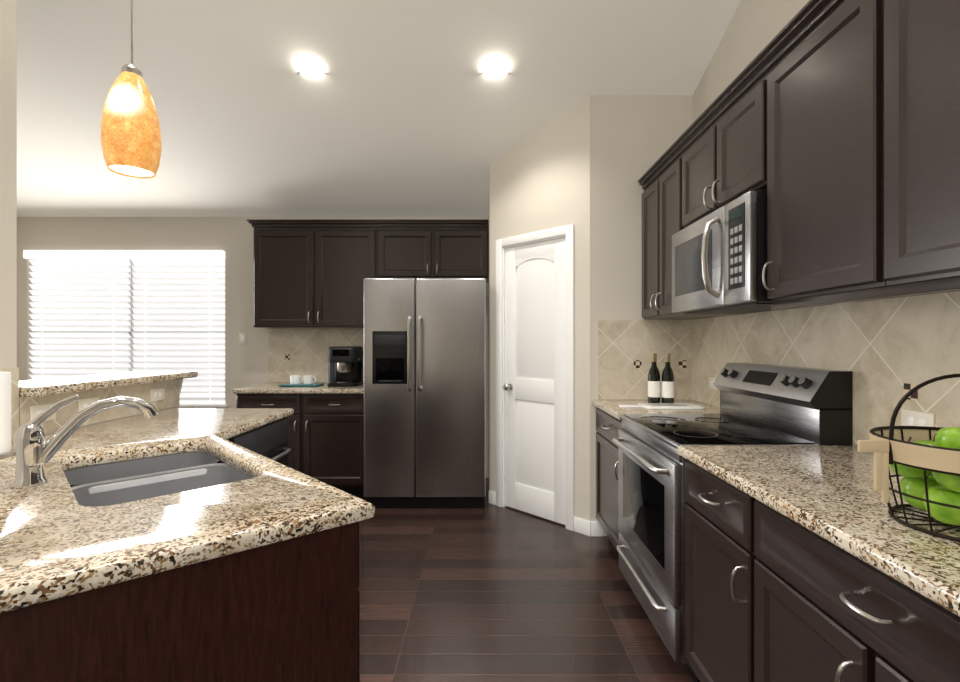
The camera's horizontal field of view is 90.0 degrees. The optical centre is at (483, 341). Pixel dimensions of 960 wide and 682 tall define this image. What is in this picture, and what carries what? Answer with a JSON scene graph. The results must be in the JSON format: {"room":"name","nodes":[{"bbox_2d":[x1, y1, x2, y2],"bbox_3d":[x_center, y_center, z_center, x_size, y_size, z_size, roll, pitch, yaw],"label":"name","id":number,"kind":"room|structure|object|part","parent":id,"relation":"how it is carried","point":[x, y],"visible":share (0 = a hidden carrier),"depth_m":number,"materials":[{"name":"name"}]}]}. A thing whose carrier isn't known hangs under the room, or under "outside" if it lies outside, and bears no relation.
{"room":"kitchen","nodes":[
{"label":"kitchen","id":0,"kind":"room"},
{"bbox_2d":[0,0,16,441],"bbox_3d":[-1.925,-1.200,-0.150,0.150,5.000,4.100,0,0,0],"label":"wall","id":1,"kind":"structure","parent":0,"point":[8,8],"depth_m":1.87,"materials":[{"name":"beige paint"}]},
{"bbox_2d":[0,367,197,440],"bbox_3d":[-1.968,0.250,2.100,0.385,0.300,1.800,0,0,0],"label":"bar counter","id":2,"kind":"object","parent":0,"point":[161,389],"visible":0.75,"depth_m":2.25,"materials":[{"name":"stone"}]},
{"bbox_2d":[45,406,177,434],"bbox_3d":[-1.925,0.760,2.400,0.150,1.080,1.000,0,0,0],"label":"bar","id":3,"kind":"object","parent":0,"point":[175,406],"depth_m":2.41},
{"bbox_2d":[17,217,488,477],"bbox_3d":[-1.600,-0.300,4.650,6.000,3.200,0.100,0,0,0],"label":"wall","id":4,"kind":"structure","parent":0,"point":[246,365],"depth_m":4.60,"materials":[{"name":"beige paint"}]},
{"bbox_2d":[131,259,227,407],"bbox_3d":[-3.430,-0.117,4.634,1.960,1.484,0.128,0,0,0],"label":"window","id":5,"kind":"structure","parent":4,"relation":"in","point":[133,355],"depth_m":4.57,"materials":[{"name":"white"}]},
{"bbox_2d":[23,250,224,403],"bbox_3d":[-3.430,-0.139,4.607,1.890,1.466,0.103,0,0,0],"label":"window blinds","id":6,"kind":"object","parent":5,"relation":"attached to","point":[82,303],"depth_m":4.62,"materials":[{"name":"white plastic"}]},
{"bbox_3d":[-3.430,-0.117,4.634,1.960,1.484,0.128,0,0,0],"label":"frame","id":7,"kind":"part","parent":5,"relation":"part of","materials":[{"name":"white"}]},
{"bbox_2d":[239,333,245,344],"bbox_3d":[-2.310,-0.030,4.595,0.070,0.116,0.008,0,0,0],"label":"wall switch plate","id":8,"kind":"object","parent":4,"relation":"attached to","point":[242,336],"visible":1,"depth_m":4.59,"materials":[{"name":"beige plastic"}]},
{"bbox_2d":[247,219,488,327],"bbox_3d":[-1.026,-0.605,4.406,2.132,0.950,0.382,0,0,0],"label":"upper cabinet","id":9,"kind":"object","parent":4,"relation":"attached to","point":[309,273],"visible":1,"depth_m":4.26,"materials":[{"name":"brown wood"}]},
{"bbox_2d":[17,0,740,216],"bbox_3d":[-1.600,-2.372,1.200,6.200,2.410,7.000,0,0,0],"label":"ceiling","id":10,"kind":"structure","parent":0,"point":[404,121],"depth_m":3.18,"materials":[{"name":"white paint"}]},
{"bbox_2d":[101,0,161,178],"bbox_3d":[-0.880,-1.383,1.200,0.123,1.917,0.123,0,0,0],"label":"pendant light","id":11,"kind":"object","parent":10,"relation":"hanging from","point":[130,125],"visible":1,"depth_m":1.16,"materials":[{"name":"orange glass"}]},
{"bbox_2d":[296,71,328,74],"bbox_3d":[-1.090,-1.705,3.061,0.200,0.067,0.190,0,0,0],"label":"recessed light","id":12,"kind":"object","parent":10,"relation":"in","point":[299,72],"visible":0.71,"depth_m":3.03,"materials":[{"name":"white"}]},
{"bbox_2d":[479,71,510,74],"bbox_3d":[0.070,-1.705,3.061,0.200,0.067,0.190,0,0,0],"label":"recessed light","id":13,"kind":"object","parent":10,"relation":"in","point":[485,72],"visible":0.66,"depth_m":3.03,"materials":[{"name":"white"}]},
{"bbox_2d":[356,478,693,681],"bbox_3d":[-1.600,1.330,1.200,6.200,0.060,7.000,0,0,0],"label":"floor","id":14,"kind":"structure","parent":0,"point":[489,593],"depth_m":2.40,"materials":[{"name":"brown wood"}]},
{"bbox_2d":[0,417,359,681],"bbox_3d":[-1.270,0.863,1.751,1.194,0.875,2.310,0,0,-27],"label":"kitchen island","id":15,"kind":"object","parent":14,"relation":"on","point":[288,610],"visible":0.52,"depth_m":0.96,"materials":[{"name":"brown wood"}]},
{"bbox_2d":[0,408,374,612],"bbox_3d":[-1.273,0.405,1.752,1.250,0.040,2.381,0,0,-27],"label":"countertop","id":16,"kind":"structure","parent":15,"relation":"on","point":[53,546],"depth_m":1.08,"materials":[{"name":"stone"}]},
{"bbox_2d":[0,372,15,458],"bbox_3d":[-1.660,0.215,1.600,0.150,0.339,0.150,0,0,0],"label":"paper towel roll","id":17,"kind":"object","parent":16,"relation":"on","point":[6,451],"visible":0.91,"depth_m":1.61,"materials":[{"name":"white paper"}]},
{"bbox_2d":[11,395,158,487],"bbox_3d":[-1.127,0.267,1.374,0.324,0.236,0.071,0,0,-38],"label":"faucet","id":18,"kind":"object","parent":16,"relation":"on","point":[32,453],"visible":1,"depth_m":1.31,"materials":[{"name":"silver metal"}]},
{"bbox_2d":[63,451,251,506],"bbox_3d":[-1.016,0.531,1.494,0.786,0.210,0.786,0,0,0],"label":"sink","id":19,"kind":"object","parent":16,"relation":"in","point":[119,482],"depth_m":1.63,"materials":[{"name":"grey metal"}]},
{"bbox_2d":[233,329,363,495],"bbox_3d":[-1.505,0.586,4.258,1.110,1.429,0.677,0,0,0],"label":"base cabinet","id":20,"kind":"object","parent":14,"relation":"on","point":[326,440],"visible":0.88,"depth_m":3.96,"materials":[{"name":"brown wood"}]},
{"bbox_2d":[277,375,324,386],"bbox_3d":[-1.600,0.339,4.220,0.340,0.090,0.220,0,0,0],"label":"cup","id":21,"kind":"object","parent":20,"relation":"on","point":[307,380],"visible":1,"depth_m":4.18,"materials":[{"name":"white ceramic"}]},
{"bbox_2d":[327,346,363,386],"bbox_3d":[-1.252,0.212,4.273,0.315,0.345,0.334,0,0,0],"label":"coffee maker","id":22,"kind":"object","parent":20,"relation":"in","point":[345,363],"visible":1,"depth_m":4.18,"materials":[{"name":"black plastic"}]},
{"bbox_2d":[364,278,485,507],"bbox_3d":[-0.462,0.400,4.095,0.947,1.800,0.891,0,0,0],"label":"refrigerator","id":23,"kind":"object","parent":14,"relation":"on","point":[425,338],"visible":0.98,"depth_m":3.72,"materials":[{"name":"silver metal"}]},
{"bbox_2d":[612,363,852,681],"bbox_3d":[1.021,0.705,2.183,0.726,1.190,0.763,0,0,0],"label":"range","id":24,"kind":"object","parent":14,"relation":"on","point":[761,404],"visible":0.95,"depth_m":1.99,"materials":[{"name":"silver metal"}]},
{"bbox_2d":[592,291,959,681],"bbox_3d":[1.054,0.576,1.107,0.687,1.449,4.217,0,0,0],"label":"base cabinet","id":25,"kind":"object","parent":14,"relation":"on","point":[797,569],"visible":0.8,"depth_m":1.45,"materials":[{"name":"brown wood"}]},
{"bbox_2d":[648,353,673,402],"bbox_3d":[1.107,0.228,3.005,0.155,0.314,0.076,0,0,23],"label":"wine bottles","id":26,"kind":"object","parent":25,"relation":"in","point":[667,383],"visible":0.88,"depth_m":2.98,"materials":[{"name":"black glass"}]},
{"bbox_2d":[619,403,704,408],"bbox_3d":[1.035,0.376,2.835,0.470,0.016,0.190,0,0,0],"label":"serving board","id":27,"kind":"object","parent":25,"relation":"on","point":[640,405],"visible":1,"depth_m":2.80,"materials":[{"name":"white ceramic"}]},
{"bbox_2d":[857,374,959,541],"bbox_3d":[0.999,0.225,1.000,0.314,0.318,0.314,0,0,45],"label":"fruit basket","id":28,"kind":"object","parent":25,"relation":"on","point":[889,444],"visible":0.9,"depth_m":1.00,"materials":[{"name":"black metal"}]},
{"bbox_2d":[889,427,959,525],"bbox_3d":[1.006,0.264,1.003,0.244,0.205,0.248,0,0,0],"label":"apples","id":29,"kind":"object","parent":28,"relation":"in","point":[942,488],"visible":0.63,"depth_m":0.99,"materials":[{"name":"green food"}]},
{"bbox_2d":[489,95,692,535],"bbox_3d":[0.569,-0.800,3.759,0.572,4.200,1.934,0,0,-44],"label":"wall","id":30,"kind":"structure","parent":0,"point":[583,169],"depth_m":3.23,"materials":[{"name":"beige paint"}]},
{"bbox_2d":[496,224,573,530],"bbox_3d":[0.378,0.244,3.582,0.734,2.112,0.158,0,0,45],"label":"door","id":31,"kind":"structure","parent":30,"relation":"attached to","point":[538,275],"depth_m":3.56,"materials":[{"name":"white wood"}]},
{"bbox_2d":[489,490,603,536],"bbox_3d":[0.401,1.250,3.522,1.014,0.100,0.071,0,0,41],"label":"baseboard","id":32,"kind":"structure","parent":30,"relation":"attached to","point":[589,528],"depth_m":3.23,"materials":[{"name":"white wood"}]},
{"bbox_2d":[693,0,898,445],"bbox_3d":[1.450,-1.200,1.200,0.100,5.000,7.000,0,0,0],"label":"wall","id":33,"kind":"structure","parent":0,"point":[754,23],"depth_m":2.61,"materials":[{"name":"beige paint"}]},
{"bbox_2d":[638,0,959,319],"bbox_3d":[1.206,-0.600,1.204,0.382,0.960,4.017,0,0,0],"label":"upper cabinet","id":34,"kind":"object","parent":33,"relation":"attached to","point":[848,118],"visible":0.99,"depth_m":1.44,"materials":[{"name":"brown wood"}]},
{"bbox_2d":[672,190,830,313],"bbox_3d":[1.156,-0.359,2.183,0.456,0.426,0.757,0,0,0],"label":"microwave","id":35,"kind":"object","parent":34,"relation":"attached to","point":[719,260],"visible":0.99,"depth_m":2.01,"materials":[{"name":"silver metal"}]}
]}

